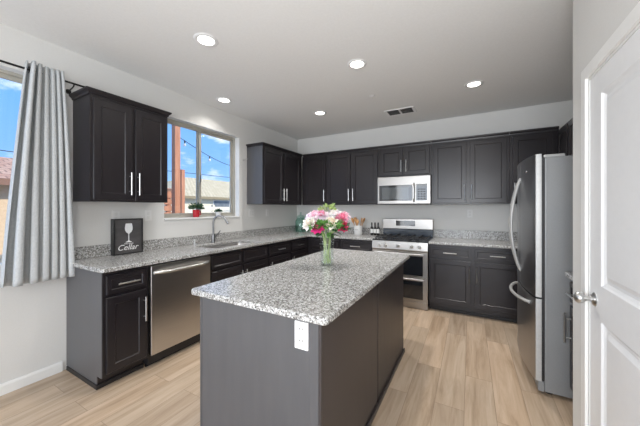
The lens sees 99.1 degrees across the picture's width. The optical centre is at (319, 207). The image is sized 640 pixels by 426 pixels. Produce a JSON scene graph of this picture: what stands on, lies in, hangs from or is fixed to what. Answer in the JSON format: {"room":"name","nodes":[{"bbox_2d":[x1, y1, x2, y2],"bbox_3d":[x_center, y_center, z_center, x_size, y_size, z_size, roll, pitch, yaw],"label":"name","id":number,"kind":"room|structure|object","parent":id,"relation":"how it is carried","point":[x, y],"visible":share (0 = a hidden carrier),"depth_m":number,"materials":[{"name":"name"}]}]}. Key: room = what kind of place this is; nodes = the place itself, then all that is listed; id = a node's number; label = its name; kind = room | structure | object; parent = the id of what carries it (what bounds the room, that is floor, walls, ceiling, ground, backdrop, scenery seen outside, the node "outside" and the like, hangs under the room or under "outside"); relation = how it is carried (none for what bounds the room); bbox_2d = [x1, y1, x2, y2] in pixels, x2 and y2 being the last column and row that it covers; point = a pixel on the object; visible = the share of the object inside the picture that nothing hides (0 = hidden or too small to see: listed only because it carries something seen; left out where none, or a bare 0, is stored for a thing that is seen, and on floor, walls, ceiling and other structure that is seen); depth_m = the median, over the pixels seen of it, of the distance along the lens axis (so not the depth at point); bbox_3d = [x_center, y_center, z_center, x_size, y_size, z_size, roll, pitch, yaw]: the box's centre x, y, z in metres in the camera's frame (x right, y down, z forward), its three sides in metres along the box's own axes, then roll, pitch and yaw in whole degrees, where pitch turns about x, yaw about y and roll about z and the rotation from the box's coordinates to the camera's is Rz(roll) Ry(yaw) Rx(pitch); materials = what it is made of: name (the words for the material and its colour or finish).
{"room":"kitchen","nodes":[
{"label":"kitchen","id":0,"kind":"room"},
{"bbox_2d":[0,23,297,383],"bbox_3d":[-2.443,0.009,1.931,0.150,2.713,8.000,0,0,29],"label":"wall","id":1,"kind":"structure","parent":0,"point":[32,316],"depth_m":2.44,"materials":[{"name":"paint"}]},
{"bbox_2d":[0,64,23,264],"bbox_3d":[-2.687,-0.317,1.489,0.148,1.465,1.690,0,0,29],"label":"window","id":2,"kind":"structure","parent":1,"relation":"in","point":[6,72],"depth_m":2.09,"materials":[{"name":"beige plastic"}]},
{"bbox_2d":[0,361,62,395],"bbox_3d":[-3.225,1.323,0.344,0.013,0.082,4.425,0,0,29],"label":"baseboard","id":3,"kind":"structure","parent":1,"relation":"attached to","point":[17,383],"depth_m":2.11,"materials":[{"name":"white wood"}]},
{"bbox_2d":[0,60,84,93],"bbox_3d":[-2.587,-1.011,1.388,0.121,0.082,2.308,0,0,29],"label":"curtain rod","id":4,"kind":"object","parent":1,"relation":"attached to","point":[68,91],"visible":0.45,"depth_m":2.23,"materials":[{"name":"black metal"}]},
{"bbox_2d":[0,60,74,287],"bbox_3d":[-2.133,-0.261,2.081,0.128,1.651,0.397,0,0,29],"label":"curtain","id":5,"kind":"object","parent":4,"relation":"hanging from","point":[38,245],"visible":1,"depth_m":2.07,"materials":[{"name":"fabric"}]},
{"bbox_2d":[112,210,119,218],"bbox_3d":[-1.968,0.080,2.628,0.006,0.114,0.070,0,0,29],"label":"wall outlet","id":6,"kind":"object","parent":1,"relation":"attached to","point":[115,213],"visible":0.66,"depth_m":2.63,"materials":[{"name":"paint"}]},
{"bbox_2d":[69,86,171,202],"bbox_3d":[-1.811,-0.511,2.540,0.363,0.912,0.705,0,0,29],"label":"upper cabinet","id":7,"kind":"object","parent":1,"relation":"attached to","point":[120,144],"visible":1,"depth_m":2.36,"materials":[{"name":"black wood"}]},
{"bbox_2d":[145,210,151,220],"bbox_3d":[-1.823,0.080,2.891,0.006,0.114,0.070,0,0,29],"label":"wall outlet","id":8,"kind":"object","parent":1,"relation":"attached to","point":[148,213],"visible":1,"depth_m":2.89,"materials":[{"name":"paint"}]},
{"bbox_2d":[74,225,297,259],"bbox_3d":[-1.290,0.393,3.841,0.021,0.104,3.539,0,0,29],"label":"backsplash","id":9,"kind":"structure","parent":1,"relation":"attached to","point":[83,252],"depth_m":3.21,"materials":[{"name":"stone"}]},
{"bbox_2d":[164,116,238,218],"bbox_3d":[-1.534,-0.464,3.577,0.148,1.172,1.140,0,0,29],"label":"window","id":10,"kind":"structure","parent":1,"relation":"in","point":[234,140],"depth_m":3.72,"materials":[{"name":"beige plastic"}]},
{"bbox_2d":[188,202,204,216],"bbox_3d":[-1.565,0.022,3.441,0.203,0.187,0.219,0,0,29],"label":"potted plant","id":11,"kind":"object","parent":10,"relation":"on","point":[196,213],"visible":0.99,"depth_m":3.40,"materials":[{"name":"green plant"}]},
{"bbox_2d":[192,210,200,216],"bbox_3d":[-1.554,0.068,3.450,0.088,0.094,0.116,0,0,29],"label":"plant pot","id":12,"kind":"object","parent":11,"relation":"on","point":[196,213],"depth_m":3.41,"materials":[{"name":"red ceramic"}]},
{"bbox_2d":[214,208,222,215],"bbox_3d":[-1.393,0.058,3.744,0.112,0.115,0.110,0,0,29],"label":"plant pot","id":13,"kind":"object","parent":10,"relation":"on","point":[218,211],"visible":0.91,"depth_m":3.72,"materials":[{"name":"white ceramic"}]},
{"bbox_2d":[164,216,239,219],"bbox_3d":[-1.460,0.128,3.537,0.017,0.012,1.140,0,0,29],"label":"trim","id":14,"kind":"structure","parent":1,"relation":"attached to","point":[233,216],"depth_m":3.37,"materials":[{"name":"white paint"}]},
{"bbox_2d":[249,209,253,216],"bbox_3d":[-1.069,0.080,4.257,0.006,0.114,0.116,0,0,29],"label":"wall outlet","id":15,"kind":"object","parent":1,"relation":"attached to","point":[251,211],"visible":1,"depth_m":4.25,"materials":[{"name":"paint"}]},
{"bbox_2d":[246,142,302,204],"bbox_3d":[-0.708,-0.511,4.538,0.363,0.912,1.088,0,0,29],"label":"upper cabinet","id":16,"kind":"object","parent":1,"relation":"attached to","point":[274,173],"visible":1,"depth_m":4.23,"materials":[{"name":"black wood"}]},
{"bbox_2d":[0,0,572,139],"bbox_3d":[-0.517,-1.448,0.868,4.550,0.200,8.300,0,0,29],"label":"ceiling","id":17,"kind":"structure","parent":0,"point":[279,63],"depth_m":2.36,"materials":[{"name":"paint"}]},
{"bbox_2d":[193,33,217,46],"bbox_3d":[-0.915,-1.344,2.188,0.188,0.007,0.188,0,0,29],"label":"recessed light","id":18,"kind":"object","parent":17,"relation":"in","point":[204,39],"visible":1,"depth_m":2.17,"materials":[{"name":"white plastic"}]},
{"bbox_2d":[216,97,231,102],"bbox_3d":[-1.198,-1.344,3.403,0.188,0.007,0.188,0,0,29],"label":"recessed light","id":19,"kind":"object","parent":17,"relation":"in","point":[219,99],"visible":1,"depth_m":3.40,"materials":[{"name":"white"}]},
{"bbox_2d":[314,111,325,115],"bbox_3d":[0.000,-1.344,3.868,0.188,0.007,0.188,0,0,29],"label":"recessed light","id":20,"kind":"object","parent":17,"relation":"in","point":[319,113],"visible":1,"depth_m":3.87,"materials":[{"name":"white"}]},
{"bbox_2d":[347,59,366,68],"bbox_3d":[0.346,-1.344,2.552,0.188,0.007,0.188,0,0,29],"label":"recessed light","id":21,"kind":"object","parent":17,"relation":"in","point":[354,63],"visible":1,"depth_m":2.54,"materials":[{"name":"white"}]},
{"bbox_2d":[384,106,416,116],"bbox_3d":[1.120,-1.343,3.803,0.400,0.008,0.250,0,0,29],"label":"ceiling vent","id":22,"kind":"object","parent":17,"relation":"in","point":[406,110],"visible":1,"depth_m":3.80,"materials":[{"name":"white plastic"}]},
{"bbox_2d":[464,80,483,87],"bbox_3d":[1.674,-1.344,2.963,0.188,0.007,0.188,0,0,29],"label":"recessed light","id":23,"kind":"object","parent":17,"relation":"in","point":[472,84],"visible":1,"depth_m":2.96,"materials":[{"name":"white"}]},
{"bbox_2d":[0,305,572,425],"bbox_3d":[-0.517,1.425,0.868,4.550,0.120,8.300,0,0,29],"label":"floor","id":24,"kind":"structure","parent":0,"point":[454,369],"depth_m":2.02,"materials":[{"name":"brown wood"}]},
{"bbox_2d":[66,265,147,389],"bbox_3d":[-1.778,0.922,2.289,0.663,0.885,0.337,0,0,29],"label":"base cabinet","id":25,"kind":"object","parent":24,"relation":"on","point":[107,313],"visible":0.97,"depth_m":2.14,"materials":[{"name":"black wood"}]},
{"bbox_2d":[143,255,209,366],"bbox_3d":[-1.524,0.923,2.696,0.680,0.883,0.604,0,0,29],"label":"dishwasher","id":26,"kind":"object","parent":24,"relation":"on","point":[173,311],"visible":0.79,"depth_m":2.49,"materials":[{"name":"silver metal"}]},
{"bbox_2d":[208,244,267,282],"bbox_3d":[-1.171,0.922,3.388,0.663,0.885,0.933,0,0,29],"label":"base cabinet","id":27,"kind":"object","parent":24,"relation":"on","point":[223,265],"visible":0.34,"depth_m":3.17,"materials":[{"name":"black wood"}]},
{"bbox_2d":[268,240,289,265],"bbox_3d":[-0.820,0.922,4.026,0.663,0.885,0.518,0,0,29],"label":"base cabinet","id":28,"kind":"object","parent":24,"relation":"on","point":[278,252],"visible":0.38,"depth_m":3.85,"materials":[{"name":"black wood"}]},
{"bbox_2d":[290,237,307,259],"bbox_3d":[-0.423,0.922,4.744,0.663,0.885,1.118,0,0,29],"label":"base cabinet","id":29,"kind":"object","parent":24,"relation":"on","point":[298,248],"visible":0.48,"depth_m":4.30,"materials":[{"name":"black wood"}]},
{"bbox_2d":[200,264,404,425],"bbox_3d":[0.047,0.924,2.070,0.828,0.880,1.654,0,0,29],"label":"kitchen island","id":30,"kind":"object","parent":24,"relation":"on","point":[258,368],"visible":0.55,"depth_m":1.40,"materials":[{"name":"laminate"}]},
{"bbox_2d":[191,248,409,325],"bbox_3d":[0.076,0.467,2.086,0.861,0.032,1.765,0,0,29],"label":"island countertop","id":31,"kind":"structure","parent":30,"relation":"on","point":[306,288],"depth_m":1.61,"materials":[{"name":"stone"}]},
{"bbox_3d":[0.056,0.332,2.158,0.114,0.237,0.114,0,0,29],"label":"glass vase","id":32,"kind":"object","parent":31,"relation":"on","visible":0},
{"bbox_2d":[302,217,329,262],"bbox_3d":[-0.044,0.251,2.132,0.221,0.371,0.125,0,0,23],"label":"rose","id":33,"kind":"object","parent":32,"relation":"in","point":[308,220],"visible":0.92,"depth_m":2.14,"materials":[{"name":"beige plant"}]},
{"bbox_2d":[308,210,326,263],"bbox_3d":[-0.019,0.224,2.194,0.174,0.423,0.122,0,0,29],"label":"rose","id":34,"kind":"object","parent":32,"relation":"in","point":[313,212],"visible":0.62,"depth_m":2.17,"materials":[{"name":"pink plant"}]},
{"bbox_2d":[308,222,327,262],"bbox_3d":[-0.029,0.270,2.135,0.163,0.332,0.159,0,0,29],"label":"leaf sprig","id":35,"kind":"object","parent":32,"relation":"in","point":[314,226],"visible":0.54,"depth_m":2.11,"materials":[{"name":"green plant"}]},
{"bbox_2d":[311,223,325,255],"bbox_3d":[-0.010,0.270,2.139,0.122,0.332,0.149,0,0,29],"label":"rose","id":36,"kind":"object","parent":32,"relation":"in","point":[320,229],"visible":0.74,"depth_m":2.10,"materials":[{"name":"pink plant"}]},
{"bbox_2d":[314,210,328,237],"bbox_3d":[0.010,0.222,2.169,0.130,0.428,0.124,0,0,29],"label":"rose","id":37,"kind":"object","parent":32,"relation":"in","point":[321,214],"visible":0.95,"depth_m":2.15,"materials":[{"name":"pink plant"}]},
{"bbox_2d":[316,219,331,258],"bbox_3d":[0.028,0.257,2.119,0.140,0.356,0.166,0,0,-30],"label":"leaf sprig","id":38,"kind":"object","parent":32,"relation":"in","point":[321,222],"visible":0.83,"depth_m":2.08,"materials":[{"name":"green plant"}]},
{"bbox_2d":[318,202,335,210],"bbox_3d":[0.052,0.194,2.165,0.159,0.482,0.158,0,0,-17],"label":"leaf sprig","id":39,"kind":"object","parent":32,"relation":"in","point":[331,206],"visible":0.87,"depth_m":2.13,"materials":[{"name":"green plant"}]},
{"bbox_2d":[323,216,337,263],"bbox_3d":[0.085,0.249,2.114,0.132,0.373,0.131,0,0,-22],"label":"rose","id":40,"kind":"object","parent":32,"relation":"in","point":[332,219],"visible":0.7,"depth_m":2.10,"materials":[{"name":"white plant"}]},
{"bbox_2d":[324,219,343,258],"bbox_3d":[0.112,0.259,2.115,0.176,0.353,0.178,0,0,29],"label":"leaf sprig","id":41,"kind":"object","parent":32,"relation":"in","point":[339,224],"visible":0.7,"depth_m":2.07,"materials":[{"name":"green plant"}]},
{"bbox_2d":[326,209,341,247],"bbox_3d":[0.122,0.220,2.196,0.131,0.430,0.122,0,0,-22],"label":"rose","id":42,"kind":"object","parent":32,"relation":"in","point":[333,213],"visible":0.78,"depth_m":2.18,"materials":[{"name":"white plant"}]},
{"bbox_2d":[324,212,348,262],"bbox_3d":[0.138,0.234,2.178,0.190,0.403,0.120,0,0,14],"label":"rose","id":43,"kind":"object","parent":32,"relation":"in","point":[342,216],"visible":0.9,"depth_m":2.15,"materials":[{"name":"pink plant"}]},
{"bbox_2d":[329,221,347,242],"bbox_3d":[0.128,0.262,2.139,0.196,0.347,0.120,0,0,14],"label":"rose","id":44,"kind":"object","parent":32,"relation":"in","point":[344,223],"visible":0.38,"depth_m":2.12,"materials":[{"name":"pink plant"}]},
{"bbox_2d":[329,221,350,240],"bbox_3d":[0.163,0.265,2.144,0.168,0.340,0.154,0,0,-42],"label":"leaf sprig","id":45,"kind":"object","parent":32,"relation":"in","point":[348,224],"visible":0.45,"depth_m":2.11,"materials":[{"name":"green plant"}]},
{"bbox_2d":[330,211,351,262],"bbox_3d":[0.166,0.229,2.220,0.185,0.413,0.121,0,0,-5],"label":"rose","id":46,"kind":"object","parent":32,"relation":"in","point":[345,212],"visible":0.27,"depth_m":2.20,"materials":[{"name":"pink plant"}]},
{"bbox_2d":[298,325,303,346],"bbox_3d":[-0.084,0.564,1.204,0.028,0.090,0.002,0,0,29],"label":"receptacle","id":47,"kind":"object","parent":30,"relation":"attached to","point":[300,327],"depth_m":1.20,"materials":[{"name":"white plastic"}]},
{"bbox_2d":[295,320,308,350],"bbox_3d":[-0.081,0.564,1.209,0.070,0.122,0.009,0,0,29],"label":"outlet plate","id":48,"kind":"object","parent":30,"relation":"attached to","point":[301,327],"depth_m":1.20,"materials":[{"name":"white plastic"}]},
{"bbox_2d":[308,237,371,254],"bbox_3d":[0.422,0.922,4.537,1.126,0.885,0.663,0,0,29],"label":"base cabinet","id":49,"kind":"object","parent":24,"relation":"on","point":[314,244],"visible":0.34,"depth_m":4.28,"materials":[{"name":"black wood"}]},
{"bbox_2d":[72,225,382,272],"bbox_3d":[-0.540,0.409,3.425,1.737,0.137,3.544,0,0,29],"label":"countertop","id":50,"kind":"structure","parent":49,"relation":"on","point":[96,258],"depth_m":2.98,"materials":[{"name":"stone"}]},
{"bbox_2d":[111,218,142,255],"bbox_3d":[-1.883,0.274,2.666,0.060,0.340,0.258,0,0,29],"label":"sign","id":51,"kind":"object","parent":50,"relation":"on","point":[126,234],"visible":1,"depth_m":2.64,"materials":[{"name":"black wood"}]},
{"bbox_2d":[125,223,132,241],"bbox_3d":[-1.861,0.241,2.654,0.001,0.182,0.069,0,0,29],"label":"print","id":52,"kind":"object","parent":51,"relation":"on","point":[128,226],"depth_m":2.66,"materials":[{"name":"white paint"}]},
{"bbox_2d":[211,215,228,242],"bbox_3d":[-1.297,0.268,3.559,0.229,0.353,0.096,0,0,-9],"label":"faucet","id":53,"kind":"object","parent":50,"relation":"on","point":[215,217],"visible":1,"depth_m":3.52,"materials":[{"name":"metal"}]},
{"bbox_2d":[205,242,247,247],"bbox_3d":[-1.143,0.577,3.407,0.430,0.197,0.760,0,0,29],"label":"sink","id":54,"kind":"object","parent":50,"relation":"in","point":[235,243],"visible":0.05,"depth_m":3.64,"materials":[{"name":"silver metal"}]},
{"bbox_2d":[354,225,361,234],"bbox_3d":[0.634,0.367,4.533,0.142,0.154,0.144,0,0,29],"label":"utensil crock","id":55,"kind":"object","parent":50,"relation":"on","point":[357,229],"visible":0.98,"depth_m":4.47,"materials":[{"name":"white ceramic"}]},
{"bbox_2d":[370,222,372,234],"bbox_3d":[0.854,0.341,4.492,0.047,0.207,0.047,0,0,29],"label":"oil bottle","id":56,"kind":"object","parent":50,"relation":"on","point":[371,227],"visible":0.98,"depth_m":4.48,"materials":[{"name":"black glass"}]},
{"bbox_2d":[377,223,379,234],"bbox_3d":[0.950,0.341,4.451,0.047,0.207,0.047,0,0,29],"label":"oil bottle","id":57,"kind":"object","parent":50,"relation":"on","point":[378,228],"visible":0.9,"depth_m":4.43,"materials":[{"name":"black glass"}]},
{"bbox_2d":[372,218,433,309],"bbox_3d":[1.232,0.767,4.041,0.762,1.194,0.695,0,0,29],"label":"gas range","id":58,"kind":"object","parent":24,"relation":"on","point":[411,237],"visible":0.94,"depth_m":3.74,"materials":[{"name":"silver metal"}]},
{"bbox_2d":[373,233,432,242],"bbox_3d":[1.249,0.440,4.071,0.758,0.050,0.625,0,0,29],"label":"cooktop","id":59,"kind":"object","parent":58,"relation":"in","point":[385,237],"depth_m":3.96,"materials":[{"name":"metal"}]},
{"bbox_2d":[429,244,516,322],"bbox_3d":[2.041,0.922,3.644,1.028,0.885,0.663,0,0,29],"label":"base cabinet","id":60,"kind":"object","parent":24,"relation":"on","point":[469,280],"visible":0.86,"depth_m":3.40,"materials":[{"name":"black wood"}]},
{"bbox_2d":[428,229,516,248],"bbox_3d":[2.345,0.401,3.487,1.714,0.152,0.647,0,0,29],"label":"countertop","id":61,"kind":"structure","parent":60,"relation":"on","point":[491,239],"depth_m":3.76,"materials":[{"name":"stone"}]},
{"bbox_2d":[508,153,572,398],"bbox_3d":[2.077,0.484,2.212,0.897,1.758,0.840,0,0,29],"label":"refrigerator","id":62,"kind":"object","parent":24,"relation":"on","point":[543,190],"visible":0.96,"depth_m":1.99,"materials":[{"name":"silver metal"}]},
{"bbox_2d":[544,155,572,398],"bbox_3d":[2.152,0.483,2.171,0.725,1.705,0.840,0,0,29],"label":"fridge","id":63,"kind":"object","parent":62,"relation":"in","point":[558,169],"depth_m":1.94,"materials":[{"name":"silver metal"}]},
{"bbox_2d":[564,282,572,391],"bbox_3d":[1.919,0.922,1.625,0.658,0.885,0.308,0,0,29],"label":"base cabinet","id":64,"kind":"object","parent":24,"relation":"on","point":[570,295],"visible":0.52,"depth_m":1.86,"materials":[{"name":"black wood"}]},
{"bbox_2d":[565,272,572,280],"bbox_3d":[1.925,0.461,1.621,0.647,0.032,0.310,0,0,29],"label":"countertop","id":65,"kind":"structure","parent":64,"relation":"on","point":[569,275],"depth_m":1.84,"materials":[{"name":"stone"}]},
{"bbox_2d":[298,100,572,237],"bbox_3d":[1.452,0.009,4.436,4.550,2.713,0.150,0,0,29],"label":"wall","id":66,"kind":"structure","parent":0,"point":[486,217],"depth_m":4.10,"materials":[{"name":"paint"}]},
{"bbox_2d":[302,152,326,204],"bbox_3d":[-0.041,-0.511,4.964,0.502,0.912,0.363,0,0,29],"label":"upper cabinet","id":67,"kind":"object","parent":66,"relation":"attached to","point":[314,166],"visible":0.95,"depth_m":4.84,"materials":[{"name":"black wood"}]},
{"bbox_2d":[298,225,382,234],"bbox_3d":[0.321,0.393,4.962,1.716,0.104,0.021,0,0,29],"label":"backsplash","id":68,"kind":"structure","parent":66,"relation":"attached to","point":[364,230],"depth_m":4.81,"materials":[{"name":"stone"}]},
{"bbox_2d":[326,146,379,204],"bbox_3d":[0.585,-0.511,4.618,0.922,0.912,0.363,0,0,29],"label":"upper cabinet","id":69,"kind":"object","parent":66,"relation":"attached to","point":[352,174],"visible":0.98,"depth_m":4.47,"materials":[{"name":"black wood"}]},
{"bbox_2d":[379,140,430,177],"bbox_3d":[1.325,-0.724,4.210,0.762,0.486,0.363,0,0,29],"label":"upper cabinet","id":70,"kind":"object","parent":66,"relation":"attached to","point":[413,158],"visible":0.97,"depth_m":4.07,"materials":[{"name":"black wood"}]},
{"bbox_2d":[378,175,430,204],"bbox_3d":[1.304,-0.260,4.171,0.762,0.414,0.449,0,0,29],"label":"microwave","id":71,"kind":"object","parent":70,"relation":"attached to","point":[402,190],"visible":1,"depth_m":4.01,"materials":[{"name":"silver metal"}]},
{"bbox_2d":[467,210,472,217],"bbox_3d":[2.171,0.080,3.949,0.070,0.114,0.006,0,0,29],"label":"wall outlet","id":72,"kind":"object","parent":66,"relation":"attached to","point":[469,212],"visible":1,"depth_m":3.94,"materials":[{"name":"plastic"}]},
{"bbox_2d":[431,131,509,203],"bbox_3d":[2.065,-0.511,3.801,0.923,0.912,0.363,0,0,29],"label":"upper cabinet","id":73,"kind":"object","parent":66,"relation":"attached to","point":[474,169],"visible":1,"depth_m":3.65,"materials":[{"name":"black wood"}]},
{"bbox_2d":[434,229,516,240],"bbox_3d":[2.496,0.385,3.761,1.714,0.120,0.021,0,0,29],"label":"backsplash","id":74,"kind":"structure","parent":66,"relation":"attached to","point":[465,234],"depth_m":3.91,"materials":[{"name":"stone"}]},
{"bbox_2d":[509,126,558,203],"bbox_3d":[2.682,-0.511,3.461,0.480,0.912,0.363,0,0,29],"label":"upper cabinet","id":75,"kind":"object","parent":66,"relation":"attached to","point":[523,144],"visible":0.53,"depth_m":3.37,"materials":[{"name":"black wood"}]},
{"bbox_2d":[558,118,572,155],"bbox_3d":[2.821,-0.491,2.953,0.363,0.872,1.118,0,0,29],"label":"upper cabinet","id":76,"kind":"object","parent":66,"relation":"attached to","point":[565,133],"visible":0.09,"depth_m":2.91,"materials":[{"name":"black wood"}]},
{"bbox_2d":[573,0,639,425],"bbox_3d":[0.536,0.009,-1.038,0.863,2.713,5.679,0,0,29],"label":"wall","id":77,"kind":"structure","parent":0,"point":[594,21],"depth_m":1.54,"materials":[{"name":"paint"}]},
{"bbox_2d":[573,28,639,425],"bbox_3d":[1.200,0.348,1.099,0.117,2.018,0.737,0,0,29],"label":"door","id":78,"kind":"structure","parent":77,"relation":"in","point":[614,298],"depth_m":1.17,"materials":[{"name":"white paint"}]},
{"bbox_2d":[581,1,639,425],"bbox_3d":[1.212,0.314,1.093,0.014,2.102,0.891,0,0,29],"label":"trim","id":79,"kind":"structure","parent":77,"relation":"attached to","point":[632,20],"depth_m":1.43,"materials":[{"name":"white wood"}]},
{"label":"outside","id":80,"kind":"structure","parent":0,"visible":0},
{"bbox_3d":[-19.532,1.665,33.064,59.840,0.100,90.000,0,0,29],"label":"ground","id":81,"kind":"structure","parent":80,"visible":0},
{"bbox_2d":[0,157,171,254],"bbox_3d":[-11.721,-0.095,8.765,6.900,3.420,10.400,0,0,29],"label":"house","id":82,"kind":"structure","parent":81,"relation":"on","point":[5,163],"depth_m":7.68,"materials":[{"name":"beige paint"}]},
{"bbox_2d":[164,191,171,213],"bbox_3d":[-3.971,0.615,5.504,0.102,2.000,1.980,0,0,29],"label":"screen","id":83,"kind":"object","parent":81,"relation":"on","point":[167,208],"visible":0.11,"depth_m":6.30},
{"bbox_2d":[172,125,179,212],"bbox_3d":[-2.885,-0.060,5.465,0.172,3.350,0.172,0,0,29],"label":"patio post","id":84,"kind":"object","parent":81,"relation":"on","point":[175,129],"visible":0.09,"depth_m":5.41,"materials":[{"name":"brown wood"}]},
{"bbox_2d":[181,138,229,165],"bbox_3d":[-2.336,-1.184,6.554,0.054,0.511,2.408,0,0,25],"label":"string lights","id":85,"kind":"object","parent":84,"relation":"hanging from","point":[184,144],"visible":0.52,"depth_m":6.10,"materials":[{"name":"black metal"}]},
{"bbox_2d":[180,169,184,212],"bbox_3d":[-4.045,0.245,8.001,0.158,2.740,0.158,0,0,29],"label":"patio post","id":86,"kind":"object","parent":81,"relation":"on","point":[182,172],"visible":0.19,"depth_m":7.95,"materials":[{"name":"brown wood"}]},
{"bbox_2d":[164,177,229,211],"bbox_3d":[-10.136,-0.610,29.021,9.900,4.450,18.900,0,0,29],"label":"house","id":87,"kind":"structure","parent":81,"relation":"on","point":[213,192],"depth_m":22.90,"materials":[{"name":"beige paint"}]},
{"bbox_2d":[185,205,229,212],"bbox_3d":[-3.363,0.740,13.861,0.110,1.750,10.100,0,0,29],"label":"fence","id":88,"kind":"object","parent":81,"relation":"on","point":[212,208],"visible":0.02,"depth_m":11.57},
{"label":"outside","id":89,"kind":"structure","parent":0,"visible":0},
{"bbox_2d":[0,150,229,177],"bbox_3d":[-7.841,-1.810,10.621,0.024,0.371,30.000,0,0,29],"label":"power line","id":90,"kind":"object","parent":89,"point":[0,150],"visible":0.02,"depth_m":13.43,"materials":[{"name":"black metal"}]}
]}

